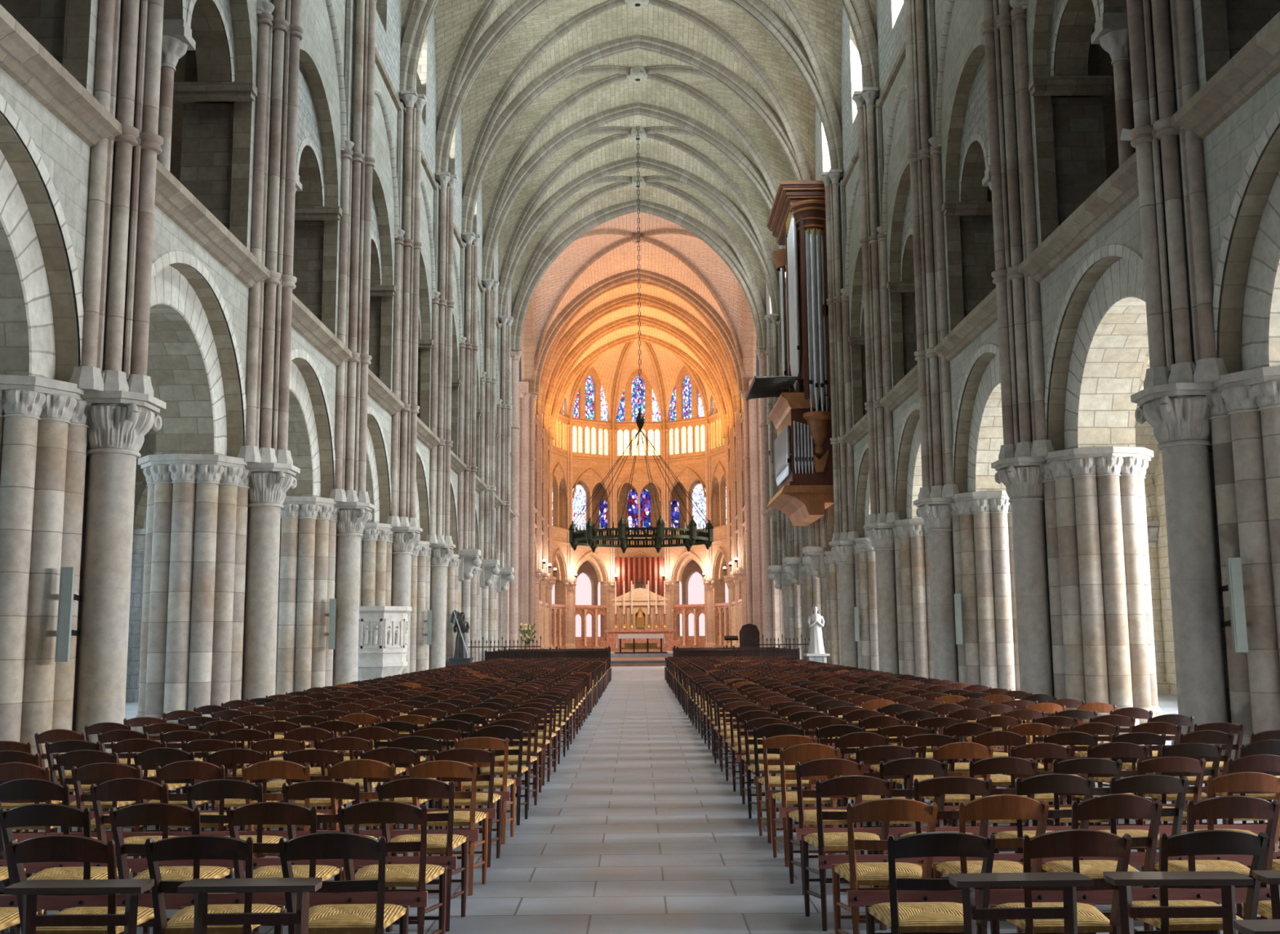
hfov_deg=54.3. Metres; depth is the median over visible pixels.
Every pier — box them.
[0,374,92,779]
[131,453,252,742]
[169,54,193,182]
[275,496,339,694]
[359,522,394,606]
[409,540,432,672]
[445,554,461,666]
[460,564,482,662]
[481,574,498,660]
[497,347,523,649]
[517,381,538,648]
[738,379,764,647]
[755,346,785,648]
[783,572,803,659]
[800,562,824,660]
[822,551,841,665]
[852,537,879,671]
[891,518,933,678]
[948,490,1020,699]
[1039,446,1175,736]
[1204,365,1279,759]
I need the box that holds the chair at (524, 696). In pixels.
[497,690,528,715]
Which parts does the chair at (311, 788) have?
leg, crest rail, leg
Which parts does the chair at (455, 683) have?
crest rail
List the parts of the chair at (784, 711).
leg, crest rail, leg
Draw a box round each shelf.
[3,879,154,894]
[177,877,322,893]
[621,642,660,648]
[948,871,1093,887]
[1102,871,1253,885]
[1252,870,1279,884]
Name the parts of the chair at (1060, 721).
leg, crest rail, leg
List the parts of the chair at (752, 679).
crest rail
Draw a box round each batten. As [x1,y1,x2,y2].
[0,855,457,873]
[0,890,427,910]
[13,828,478,843]
[57,777,521,788]
[57,791,510,804]
[90,808,496,819]
[150,765,530,777]
[240,739,551,748]
[245,755,538,765]
[269,746,546,756]
[275,728,561,735]
[301,733,557,741]
[715,728,994,732]
[718,730,971,738]
[723,737,1043,745]
[729,745,1008,753]
[736,754,1077,762]
[744,762,1128,773]
[753,772,1222,785]
[764,786,1221,799]
[778,802,1271,817]
[795,823,1266,839]
[817,850,1279,868]
[847,886,1271,906]
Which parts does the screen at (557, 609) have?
panel, cornice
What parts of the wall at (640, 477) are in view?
gallery arch moulding, arcade arch moulding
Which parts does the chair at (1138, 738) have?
seat, leg, crest rail, leg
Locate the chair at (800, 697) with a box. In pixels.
[793,692,826,724]
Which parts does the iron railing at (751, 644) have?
rail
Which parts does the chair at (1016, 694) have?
crest rail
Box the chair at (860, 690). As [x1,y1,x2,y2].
[852,685,880,711]
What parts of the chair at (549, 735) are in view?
crest rail, seat, leg, leg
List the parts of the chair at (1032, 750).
leg, seat, crest rail, leg, leg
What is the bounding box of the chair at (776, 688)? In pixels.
[768,684,799,708]
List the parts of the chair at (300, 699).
crest rail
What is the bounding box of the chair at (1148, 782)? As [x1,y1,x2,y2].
[1101,773,1188,852]
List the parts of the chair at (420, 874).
leg, crest rail, seat, leg, leg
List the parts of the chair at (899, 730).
leg, seat, leg, crest rail, leg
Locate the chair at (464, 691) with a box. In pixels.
[443,687,470,713]
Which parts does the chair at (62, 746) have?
leg, leg, crest rail, seat, leg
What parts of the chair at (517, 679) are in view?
crest rail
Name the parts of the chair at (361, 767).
leg, leg, seat, crest rail, leg, leg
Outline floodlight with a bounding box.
[1120,128,1132,141]
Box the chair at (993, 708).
[964,703,1016,762]
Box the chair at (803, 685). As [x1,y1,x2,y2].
[799,681,825,694]
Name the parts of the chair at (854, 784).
leg, leg, seat, crest rail, leg, leg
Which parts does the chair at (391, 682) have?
crest rail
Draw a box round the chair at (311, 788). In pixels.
[281,780,380,880]
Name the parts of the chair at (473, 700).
crest rail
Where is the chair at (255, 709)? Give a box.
[237,705,284,757]
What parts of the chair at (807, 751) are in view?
leg, leg, seat, crest rail, leg, leg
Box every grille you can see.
[57,570,71,657]
[328,600,334,647]
[427,611,431,643]
[854,608,858,639]
[955,595,961,642]
[1230,560,1246,648]
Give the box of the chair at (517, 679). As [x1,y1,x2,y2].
[502,678,525,691]
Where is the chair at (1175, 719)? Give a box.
[1131,714,1194,803]
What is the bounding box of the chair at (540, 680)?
[528,679,551,693]
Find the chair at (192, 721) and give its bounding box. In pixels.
[177,715,220,754]
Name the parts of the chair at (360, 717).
leg, crest rail, seat, leg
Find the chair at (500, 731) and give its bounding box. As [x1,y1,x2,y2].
[473,724,528,825]
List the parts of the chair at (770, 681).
crest rail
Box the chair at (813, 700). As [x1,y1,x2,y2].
[804,695,838,745]
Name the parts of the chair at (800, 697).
crest rail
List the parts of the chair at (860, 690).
crest rail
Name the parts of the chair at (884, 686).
crest rail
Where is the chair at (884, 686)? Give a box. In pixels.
[871,682,903,710]
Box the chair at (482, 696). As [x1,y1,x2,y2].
[459,693,491,719]
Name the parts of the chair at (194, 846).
leg, crest rail, seat, leg, leg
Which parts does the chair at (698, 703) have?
leg, leg, crest rail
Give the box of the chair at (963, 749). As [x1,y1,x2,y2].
[919,741,993,826]
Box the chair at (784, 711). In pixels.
[777,705,817,737]
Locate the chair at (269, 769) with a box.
[241,760,328,857]
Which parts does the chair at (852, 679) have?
crest rail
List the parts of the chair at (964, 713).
crest rail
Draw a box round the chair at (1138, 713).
[1097,706,1152,786]
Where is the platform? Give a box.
[594,640,686,651]
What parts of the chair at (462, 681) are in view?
crest rail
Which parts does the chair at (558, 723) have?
crest rail, seat, leg, leg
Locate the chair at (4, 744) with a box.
[0,740,51,831]
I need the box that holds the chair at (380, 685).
[364,683,389,704]
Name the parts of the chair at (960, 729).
leg, seat, crest rail, leg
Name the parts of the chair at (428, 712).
crest rail, leg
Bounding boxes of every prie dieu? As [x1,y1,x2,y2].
[3,879,154,933]
[177,877,322,933]
[948,871,1093,933]
[1102,871,1253,933]
[1233,919,1279,933]
[1252,870,1279,919]
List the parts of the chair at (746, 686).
crest rail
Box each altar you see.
[604,577,675,640]
[614,634,666,653]
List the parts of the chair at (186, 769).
leg, crest rail, seat, leg, leg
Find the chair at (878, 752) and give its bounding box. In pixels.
[842,745,916,854]
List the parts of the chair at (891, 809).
leg, leg, seat, crest rail, leg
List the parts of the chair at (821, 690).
crest rail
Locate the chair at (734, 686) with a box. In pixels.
[732,681,758,697]
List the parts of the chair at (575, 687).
crest rail, leg, leg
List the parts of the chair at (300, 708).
crest rail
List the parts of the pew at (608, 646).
backrest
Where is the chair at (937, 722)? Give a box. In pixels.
[912,716,963,805]
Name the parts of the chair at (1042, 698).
crest rail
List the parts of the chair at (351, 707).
leg, crest rail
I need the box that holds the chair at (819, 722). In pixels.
[800,715,847,806]
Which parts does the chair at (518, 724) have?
leg, crest rail, seat, leg, leg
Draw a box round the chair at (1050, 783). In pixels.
[991,773,1094,888]
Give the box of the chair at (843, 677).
[833,675,855,697]
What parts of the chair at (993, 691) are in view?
crest rail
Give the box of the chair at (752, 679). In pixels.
[749,676,772,701]
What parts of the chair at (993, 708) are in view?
seat, crest rail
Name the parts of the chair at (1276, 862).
seat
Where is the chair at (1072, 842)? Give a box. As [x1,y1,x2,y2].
[988,828,1132,933]
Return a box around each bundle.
[79,0,164,379]
[244,0,303,453]
[333,0,377,493]
[390,90,426,519]
[428,172,457,536]
[457,232,481,591]
[478,279,499,596]
[495,315,514,600]
[764,313,786,598]
[778,276,804,594]
[802,509,826,588]
[820,168,855,534]
[852,87,896,515]
[903,0,954,489]
[980,0,1047,447]
[1126,0,1217,371]
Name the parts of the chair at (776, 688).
crest rail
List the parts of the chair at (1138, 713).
crest rail, leg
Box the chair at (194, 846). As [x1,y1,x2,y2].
[144,834,284,933]
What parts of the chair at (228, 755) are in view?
leg, leg, crest rail, seat, leg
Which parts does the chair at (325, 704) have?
crest rail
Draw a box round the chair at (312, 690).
[303,687,331,693]
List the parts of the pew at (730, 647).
backrest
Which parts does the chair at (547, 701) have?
crest rail, seat, leg, leg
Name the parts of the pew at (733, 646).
backrest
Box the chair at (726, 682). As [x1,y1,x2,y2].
[724,678,747,692]
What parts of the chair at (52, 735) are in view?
leg, crest rail, seat, leg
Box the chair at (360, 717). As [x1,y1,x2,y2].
[337,712,389,791]
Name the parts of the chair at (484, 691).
crest rail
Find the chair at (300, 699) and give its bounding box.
[284,695,316,742]
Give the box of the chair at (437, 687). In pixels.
[417,684,444,701]
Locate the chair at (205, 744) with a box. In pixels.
[181,738,255,830]
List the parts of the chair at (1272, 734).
leg, crest rail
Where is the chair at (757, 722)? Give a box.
[740,717,790,804]
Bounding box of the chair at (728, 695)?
[711,692,746,758]
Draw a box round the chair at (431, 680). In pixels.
[416,678,439,691]
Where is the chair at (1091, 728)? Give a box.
[1053,722,1119,804]
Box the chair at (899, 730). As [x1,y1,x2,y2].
[868,724,928,802]
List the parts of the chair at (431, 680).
crest rail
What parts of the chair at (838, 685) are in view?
crest rail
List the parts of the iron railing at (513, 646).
rail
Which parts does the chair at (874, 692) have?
crest rail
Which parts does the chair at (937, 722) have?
leg, seat, crest rail, leg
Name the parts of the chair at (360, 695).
crest rail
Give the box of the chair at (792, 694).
[785,688,817,718]
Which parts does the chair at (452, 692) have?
crest rail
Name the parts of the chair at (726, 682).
crest rail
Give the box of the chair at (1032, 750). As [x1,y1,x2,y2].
[992,742,1071,853]
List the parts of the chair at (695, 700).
leg, leg, crest rail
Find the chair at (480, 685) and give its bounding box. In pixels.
[460,681,485,694]
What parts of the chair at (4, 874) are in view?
seat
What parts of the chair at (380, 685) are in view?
crest rail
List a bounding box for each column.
[69,365,166,752]
[156,18,195,171]
[237,445,300,728]
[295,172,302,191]
[328,488,374,685]
[386,515,422,674]
[425,534,455,669]
[534,411,544,648]
[541,426,550,648]
[547,415,555,648]
[558,423,577,648]
[602,429,617,629]
[659,428,677,629]
[702,422,721,647]
[723,413,733,647]
[728,424,739,647]
[735,410,746,625]
[828,531,859,667]
[863,511,900,673]
[913,484,959,682]
[982,164,991,191]
[991,439,1059,728]
[1090,13,1135,167]
[1130,357,1231,772]
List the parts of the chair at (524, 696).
crest rail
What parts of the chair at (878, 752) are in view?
leg, leg, seat, crest rail, leg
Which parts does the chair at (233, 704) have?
crest rail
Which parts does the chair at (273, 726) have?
crest rail, seat, leg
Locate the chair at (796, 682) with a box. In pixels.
[791,680,815,691]
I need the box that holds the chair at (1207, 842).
[1132,829,1268,933]
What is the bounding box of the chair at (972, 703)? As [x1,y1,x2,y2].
[955,697,992,762]
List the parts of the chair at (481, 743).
leg, crest rail, seat, leg, leg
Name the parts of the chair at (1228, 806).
leg, leg, seat, crest rail, leg, leg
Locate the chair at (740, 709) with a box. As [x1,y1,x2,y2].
[724,704,768,781]
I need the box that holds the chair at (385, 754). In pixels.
[360,746,434,855]
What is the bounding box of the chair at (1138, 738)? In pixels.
[1093,732,1166,824]
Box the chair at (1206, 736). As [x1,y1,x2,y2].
[1160,729,1234,823]
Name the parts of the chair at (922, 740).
leg, leg, seat, crest rail, leg, leg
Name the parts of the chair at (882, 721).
leg, seat, crest rail, leg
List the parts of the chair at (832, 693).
crest rail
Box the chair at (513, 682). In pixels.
[497,680,521,693]
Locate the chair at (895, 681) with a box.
[886,679,906,683]
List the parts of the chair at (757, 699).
crest rail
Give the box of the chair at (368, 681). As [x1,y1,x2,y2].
[359,679,381,684]
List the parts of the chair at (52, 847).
leg, crest rail, seat, leg, leg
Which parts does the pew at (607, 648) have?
backrest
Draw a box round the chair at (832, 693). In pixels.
[824,689,854,745]
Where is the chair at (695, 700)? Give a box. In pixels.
[691,677,716,725]
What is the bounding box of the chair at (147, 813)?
[109,802,234,933]
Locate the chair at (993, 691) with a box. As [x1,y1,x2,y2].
[981,688,1011,715]
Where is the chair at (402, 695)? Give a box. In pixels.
[382,692,413,720]
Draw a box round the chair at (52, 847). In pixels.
[7,834,155,933]
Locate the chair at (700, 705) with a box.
[697,683,725,735]
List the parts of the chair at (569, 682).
crest rail, leg, leg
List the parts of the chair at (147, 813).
leg, leg, crest rail, seat, leg, leg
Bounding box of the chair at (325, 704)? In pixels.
[307,699,346,742]
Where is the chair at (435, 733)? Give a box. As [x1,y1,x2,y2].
[410,728,469,808]
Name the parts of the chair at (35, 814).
leg, leg, crest rail, seat, leg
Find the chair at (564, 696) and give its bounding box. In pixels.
[537,691,569,750]
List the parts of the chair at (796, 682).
crest rail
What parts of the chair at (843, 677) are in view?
crest rail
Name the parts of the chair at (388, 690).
crest rail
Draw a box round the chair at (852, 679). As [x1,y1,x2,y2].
[845,676,865,702]
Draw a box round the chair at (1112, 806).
[1041,793,1162,930]
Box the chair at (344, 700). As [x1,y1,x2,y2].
[325,697,361,727]
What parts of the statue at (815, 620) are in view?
arm, arm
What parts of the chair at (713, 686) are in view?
leg, leg, seat, crest rail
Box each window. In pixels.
[551,576,555,604]
[572,391,578,417]
[573,426,607,454]
[573,484,586,529]
[575,573,591,636]
[585,375,594,419]
[597,582,600,636]
[599,499,607,528]
[600,386,607,421]
[616,389,624,422]
[617,429,660,455]
[627,488,638,531]
[631,374,644,421]
[640,488,650,531]
[652,389,660,421]
[669,385,675,420]
[670,424,704,454]
[671,499,679,528]
[679,581,682,635]
[682,375,691,418]
[688,571,705,635]
[692,483,706,528]
[697,390,704,417]
[724,582,728,602]
[725,487,726,520]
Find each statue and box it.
[450,607,470,657]
[807,605,824,653]
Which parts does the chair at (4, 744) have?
crest rail, leg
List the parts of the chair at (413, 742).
leg, crest rail, leg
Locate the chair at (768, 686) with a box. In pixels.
[764,682,791,708]
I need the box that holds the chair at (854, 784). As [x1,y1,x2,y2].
[800,774,893,930]
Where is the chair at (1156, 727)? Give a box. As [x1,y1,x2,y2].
[1121,721,1182,821]
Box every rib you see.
[399,0,879,107]
[400,0,423,103]
[403,0,842,179]
[435,0,843,185]
[435,0,876,182]
[436,0,813,183]
[461,35,810,243]
[462,0,840,240]
[462,65,778,242]
[481,102,785,288]
[482,64,718,285]
[482,126,779,319]
[497,156,780,323]
[498,126,702,321]
[498,176,765,322]
[511,175,777,351]
[534,228,701,360]
[536,279,650,412]
[537,293,740,413]
[542,301,654,426]
[543,314,733,426]
[549,333,728,439]
[551,321,729,426]
[567,352,604,426]
[576,228,742,359]
[610,340,635,430]
[622,301,734,424]
[626,279,741,410]
[626,321,726,420]
[640,340,666,430]
[671,351,709,424]
[854,0,878,100]
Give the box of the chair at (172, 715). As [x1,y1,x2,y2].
[161,710,201,758]
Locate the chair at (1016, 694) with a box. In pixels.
[1000,690,1031,722]
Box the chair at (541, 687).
[517,683,543,698]
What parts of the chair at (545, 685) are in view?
crest rail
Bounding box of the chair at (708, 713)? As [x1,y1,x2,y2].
[702,687,734,745]
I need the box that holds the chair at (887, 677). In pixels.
[875,675,899,682]
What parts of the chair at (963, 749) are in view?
leg, seat, crest rail, leg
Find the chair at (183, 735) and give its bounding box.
[160,729,211,827]
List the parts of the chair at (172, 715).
leg, crest rail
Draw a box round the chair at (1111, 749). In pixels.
[1066,742,1149,851]
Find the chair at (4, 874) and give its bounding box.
[0,866,25,933]
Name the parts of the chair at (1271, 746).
leg, seat, crest rail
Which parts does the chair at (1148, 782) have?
leg, seat, crest rail, leg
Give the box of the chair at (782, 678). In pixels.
[777,675,800,681]
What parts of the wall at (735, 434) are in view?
gallery arch moulding, arcade arch moulding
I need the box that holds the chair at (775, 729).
[746,723,803,824]
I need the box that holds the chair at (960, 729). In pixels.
[930,721,992,823]
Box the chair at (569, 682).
[553,681,581,731]
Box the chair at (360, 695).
[343,692,373,710]
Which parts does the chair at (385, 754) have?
leg, crest rail, seat, leg, leg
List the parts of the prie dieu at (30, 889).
leg, rail, leg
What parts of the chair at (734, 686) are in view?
crest rail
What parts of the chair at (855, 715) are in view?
leg, crest rail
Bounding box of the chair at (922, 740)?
[892,733,957,825]
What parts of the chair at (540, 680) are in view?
crest rail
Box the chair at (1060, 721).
[1031,715,1078,800]
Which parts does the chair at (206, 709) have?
crest rail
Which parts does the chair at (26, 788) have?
leg, leg, crest rail, leg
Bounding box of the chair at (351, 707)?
[331,702,368,737]
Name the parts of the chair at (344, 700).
crest rail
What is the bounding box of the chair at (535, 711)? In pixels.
[507,706,551,785]
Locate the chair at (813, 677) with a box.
[807,675,826,681]
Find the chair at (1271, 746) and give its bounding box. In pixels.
[1215,738,1279,824]
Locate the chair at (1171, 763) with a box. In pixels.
[1116,755,1206,871]
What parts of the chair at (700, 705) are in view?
leg, leg, crest rail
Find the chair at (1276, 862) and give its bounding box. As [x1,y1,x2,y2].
[1260,858,1279,916]
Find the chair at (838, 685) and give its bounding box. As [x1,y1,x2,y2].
[831,681,857,706]
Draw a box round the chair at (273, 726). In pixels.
[254,720,314,779]
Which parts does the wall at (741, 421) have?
gallery arch moulding, arcade arch moulding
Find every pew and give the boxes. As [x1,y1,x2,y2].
[484,649,608,659]
[493,646,607,651]
[498,648,608,650]
[503,645,609,657]
[508,647,610,657]
[672,646,774,657]
[674,644,779,657]
[675,647,785,657]
[675,648,799,662]
[676,645,791,649]
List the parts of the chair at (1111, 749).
leg, leg, seat, crest rail, leg, leg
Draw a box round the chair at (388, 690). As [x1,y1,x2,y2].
[375,687,405,713]
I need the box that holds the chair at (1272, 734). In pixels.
[1249,729,1279,822]
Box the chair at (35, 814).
[0,803,131,933]
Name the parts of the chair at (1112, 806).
leg, seat, crest rail, leg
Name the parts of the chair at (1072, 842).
leg, leg, seat, crest rail, leg, leg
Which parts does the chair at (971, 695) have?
crest rail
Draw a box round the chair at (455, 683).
[438,680,462,702]
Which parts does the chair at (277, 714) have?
crest rail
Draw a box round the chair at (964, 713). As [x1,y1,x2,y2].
[937,708,991,747]
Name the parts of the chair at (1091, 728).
leg, crest rail, leg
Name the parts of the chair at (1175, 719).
leg, seat, crest rail, leg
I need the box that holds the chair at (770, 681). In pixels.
[758,679,785,704]
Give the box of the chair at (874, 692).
[863,688,893,716]
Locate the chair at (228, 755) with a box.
[205,748,284,857]
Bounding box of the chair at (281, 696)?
[265,693,296,721]
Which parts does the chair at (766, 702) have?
crest rail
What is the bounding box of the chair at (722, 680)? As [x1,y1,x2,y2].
[720,675,742,689]
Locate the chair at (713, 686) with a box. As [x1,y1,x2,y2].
[700,684,729,739]
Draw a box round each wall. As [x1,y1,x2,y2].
[0,0,512,567]
[137,510,146,688]
[533,399,537,648]
[536,398,544,605]
[542,413,550,622]
[547,395,569,648]
[552,480,595,636]
[572,366,613,644]
[595,481,684,635]
[614,368,662,557]
[665,365,707,643]
[682,480,727,635]
[707,394,731,647]
[727,395,734,601]
[733,395,741,613]
[739,396,747,624]
[765,0,1279,564]
[991,44,1136,216]
[1153,450,1177,694]
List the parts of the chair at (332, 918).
leg, crest rail, seat, leg, leg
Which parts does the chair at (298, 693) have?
crest rail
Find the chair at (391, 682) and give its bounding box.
[377,680,401,701]
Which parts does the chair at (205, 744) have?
leg, leg, crest rail, leg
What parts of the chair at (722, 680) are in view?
crest rail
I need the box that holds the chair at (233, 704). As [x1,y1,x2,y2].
[221,699,266,733]
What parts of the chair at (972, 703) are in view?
crest rail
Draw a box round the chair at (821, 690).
[814,686,843,712]
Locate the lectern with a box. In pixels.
[724,635,738,647]
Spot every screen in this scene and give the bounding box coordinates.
[538,600,543,648]
[545,602,549,647]
[551,604,567,648]
[573,604,608,648]
[671,604,706,647]
[713,602,728,647]
[730,600,735,645]
[736,598,742,645]
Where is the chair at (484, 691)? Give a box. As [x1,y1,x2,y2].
[467,688,499,719]
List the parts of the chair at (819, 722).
leg, crest rail, leg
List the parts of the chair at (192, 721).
crest rail, leg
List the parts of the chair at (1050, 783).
leg, leg, seat, crest rail, leg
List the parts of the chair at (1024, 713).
leg, seat, crest rail, leg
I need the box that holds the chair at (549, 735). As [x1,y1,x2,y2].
[515,702,556,775]
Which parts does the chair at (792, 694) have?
crest rail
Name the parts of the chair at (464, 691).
crest rail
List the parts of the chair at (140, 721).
crest rail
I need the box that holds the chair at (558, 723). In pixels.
[529,694,566,756]
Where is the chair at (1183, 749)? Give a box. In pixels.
[1133,742,1222,825]
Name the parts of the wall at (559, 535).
arcade arch moulding, gallery arch moulding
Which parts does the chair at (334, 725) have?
leg, crest rail, seat, leg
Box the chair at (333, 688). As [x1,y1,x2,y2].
[318,685,344,691]
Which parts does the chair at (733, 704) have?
leg, leg, seat, crest rail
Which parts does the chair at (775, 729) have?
leg, leg, seat, crest rail, leg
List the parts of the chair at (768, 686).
crest rail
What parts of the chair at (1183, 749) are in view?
leg, seat, crest rail, leg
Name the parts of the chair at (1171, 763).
leg, seat, crest rail, leg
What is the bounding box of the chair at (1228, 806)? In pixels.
[1153,795,1279,933]
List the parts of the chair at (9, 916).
leg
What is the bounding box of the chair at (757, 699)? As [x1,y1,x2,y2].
[755,692,786,718]
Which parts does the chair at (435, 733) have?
leg, crest rail, leg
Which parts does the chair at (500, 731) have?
leg, crest rail, seat, leg, leg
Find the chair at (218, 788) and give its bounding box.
[185,778,288,912]
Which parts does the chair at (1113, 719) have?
leg, seat, crest rail, leg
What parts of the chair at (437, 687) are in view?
crest rail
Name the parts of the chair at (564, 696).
crest rail, seat, leg, leg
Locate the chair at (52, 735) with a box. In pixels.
[34,728,103,811]
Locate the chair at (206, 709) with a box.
[193,705,230,758]
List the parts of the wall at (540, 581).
gallery arch moulding, arcade arch moulding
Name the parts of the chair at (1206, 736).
leg, seat, crest rail, leg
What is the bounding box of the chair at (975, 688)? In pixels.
[962,684,991,692]
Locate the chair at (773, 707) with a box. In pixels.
[766,701,806,773]
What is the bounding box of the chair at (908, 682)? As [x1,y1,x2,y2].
[897,680,924,687]
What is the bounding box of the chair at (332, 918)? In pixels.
[278,831,408,933]
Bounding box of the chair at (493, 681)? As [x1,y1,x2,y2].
[475,677,497,693]
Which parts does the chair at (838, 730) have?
leg, crest rail, leg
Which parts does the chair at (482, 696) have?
crest rail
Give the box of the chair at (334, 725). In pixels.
[312,720,364,808]
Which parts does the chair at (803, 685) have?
crest rail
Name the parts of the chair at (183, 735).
leg, crest rail, leg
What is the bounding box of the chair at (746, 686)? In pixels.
[737,684,764,700]
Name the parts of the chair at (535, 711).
leg, crest rail, seat, leg, leg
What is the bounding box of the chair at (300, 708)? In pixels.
[284,703,320,725]
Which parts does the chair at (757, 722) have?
leg, leg, seat, crest rail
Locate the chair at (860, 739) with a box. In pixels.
[823,731,889,827]
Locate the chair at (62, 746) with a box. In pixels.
[44,739,100,831]
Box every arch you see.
[133,476,147,528]
[511,199,767,351]
[520,297,533,386]
[528,268,748,397]
[742,294,756,382]
[1137,362,1150,391]
[1144,477,1157,520]
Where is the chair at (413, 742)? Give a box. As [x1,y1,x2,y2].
[386,735,450,829]
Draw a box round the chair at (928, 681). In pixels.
[919,678,940,684]
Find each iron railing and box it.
[467,635,541,662]
[742,633,825,659]
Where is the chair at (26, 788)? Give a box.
[0,777,97,933]
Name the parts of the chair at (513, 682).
crest rail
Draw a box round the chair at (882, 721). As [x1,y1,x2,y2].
[848,715,904,803]
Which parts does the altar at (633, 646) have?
leg, leg, board, leg, leg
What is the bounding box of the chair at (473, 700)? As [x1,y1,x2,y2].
[447,694,481,725]
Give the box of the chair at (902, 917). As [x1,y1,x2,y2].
[864,831,995,933]
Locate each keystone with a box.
[624,0,650,10]
[626,65,648,84]
[627,126,648,142]
[628,175,647,189]
[630,232,645,243]
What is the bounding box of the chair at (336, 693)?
[323,690,351,697]
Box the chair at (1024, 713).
[991,708,1045,788]
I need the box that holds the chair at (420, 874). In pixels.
[337,800,447,933]
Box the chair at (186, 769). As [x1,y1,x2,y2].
[155,760,245,878]
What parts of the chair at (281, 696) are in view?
crest rail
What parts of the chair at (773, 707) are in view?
leg, crest rail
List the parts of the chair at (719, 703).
leg, leg, seat, crest rail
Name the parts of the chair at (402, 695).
crest rail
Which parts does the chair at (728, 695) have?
leg, leg, seat, crest rail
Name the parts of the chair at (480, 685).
crest rail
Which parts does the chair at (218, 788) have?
leg, crest rail, seat, leg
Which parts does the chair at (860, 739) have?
leg, crest rail, leg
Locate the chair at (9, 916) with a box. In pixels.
[0,906,44,930]
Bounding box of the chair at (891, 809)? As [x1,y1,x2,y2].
[831,797,937,933]
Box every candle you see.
[613,581,618,627]
[621,581,626,627]
[629,580,634,627]
[646,580,651,626]
[653,580,659,626]
[662,580,667,626]
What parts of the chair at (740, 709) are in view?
leg, leg, seat, crest rail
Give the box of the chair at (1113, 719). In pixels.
[1075,714,1135,787]
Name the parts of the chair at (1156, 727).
seat, leg, crest rail, leg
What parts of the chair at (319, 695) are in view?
crest rail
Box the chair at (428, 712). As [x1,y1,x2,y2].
[407,707,453,748]
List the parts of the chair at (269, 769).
leg, crest rail, seat, leg, leg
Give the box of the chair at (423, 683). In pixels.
[406,680,430,705]
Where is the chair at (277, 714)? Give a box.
[257,710,311,765]
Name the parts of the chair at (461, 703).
crest rail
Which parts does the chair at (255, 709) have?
crest rail, seat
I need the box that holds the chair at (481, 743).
[453,736,515,844]
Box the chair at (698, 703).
[694,680,720,728]
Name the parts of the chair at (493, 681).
crest rail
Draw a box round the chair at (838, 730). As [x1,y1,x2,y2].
[813,724,865,806]
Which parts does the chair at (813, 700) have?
crest rail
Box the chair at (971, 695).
[959,692,991,722]
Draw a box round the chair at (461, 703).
[436,698,471,748]
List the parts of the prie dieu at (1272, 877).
leg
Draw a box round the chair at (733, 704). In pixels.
[719,701,759,774]
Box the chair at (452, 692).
[432,688,461,715]
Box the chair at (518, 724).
[485,719,537,809]
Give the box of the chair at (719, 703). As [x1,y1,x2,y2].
[712,697,751,766]
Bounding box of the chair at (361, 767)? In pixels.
[326,758,408,879]
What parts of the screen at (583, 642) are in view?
panel, cornice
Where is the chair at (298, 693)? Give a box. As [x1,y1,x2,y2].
[285,691,314,715]
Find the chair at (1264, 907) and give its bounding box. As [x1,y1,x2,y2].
[1241,900,1272,919]
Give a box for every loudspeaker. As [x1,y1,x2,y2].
[54,566,81,662]
[328,598,336,648]
[426,609,431,644]
[853,606,859,641]
[954,593,963,644]
[1218,557,1248,652]
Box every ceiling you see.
[135,372,155,484]
[400,0,876,311]
[532,211,744,419]
[1135,349,1160,483]
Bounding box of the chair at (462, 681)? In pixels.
[444,679,467,688]
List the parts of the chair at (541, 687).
crest rail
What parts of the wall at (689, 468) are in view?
gallery arch moulding, arcade arch moulding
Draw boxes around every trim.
[0,4,515,520]
[353,0,513,357]
[764,0,924,355]
[764,11,1279,518]
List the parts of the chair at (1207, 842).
leg, seat, crest rail, leg, leg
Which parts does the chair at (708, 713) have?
leg, leg, seat, crest rail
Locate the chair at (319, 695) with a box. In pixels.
[303,692,334,720]
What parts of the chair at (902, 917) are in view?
leg, leg, seat, crest rail, leg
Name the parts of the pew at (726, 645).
backrest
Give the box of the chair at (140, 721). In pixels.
[123,716,166,777]
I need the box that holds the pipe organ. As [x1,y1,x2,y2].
[745,180,834,526]
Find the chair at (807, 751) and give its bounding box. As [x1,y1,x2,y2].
[770,742,840,866]
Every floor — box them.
[0,666,1279,933]
[610,650,672,663]
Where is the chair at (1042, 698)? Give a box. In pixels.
[1022,693,1057,724]
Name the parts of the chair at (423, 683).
crest rail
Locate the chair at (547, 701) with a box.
[522,697,560,766]
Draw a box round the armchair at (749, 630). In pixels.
[738,623,759,647]
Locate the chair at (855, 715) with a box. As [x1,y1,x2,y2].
[842,709,884,772]
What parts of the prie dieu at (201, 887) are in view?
leg, rail, leg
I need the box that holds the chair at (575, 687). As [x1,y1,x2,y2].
[551,683,578,733]
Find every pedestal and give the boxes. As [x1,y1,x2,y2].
[448,657,473,666]
[804,653,830,662]
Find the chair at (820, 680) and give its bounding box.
[815,676,839,683]
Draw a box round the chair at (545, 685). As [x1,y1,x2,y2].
[523,680,548,696]
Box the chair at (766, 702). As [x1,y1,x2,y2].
[760,695,795,724]

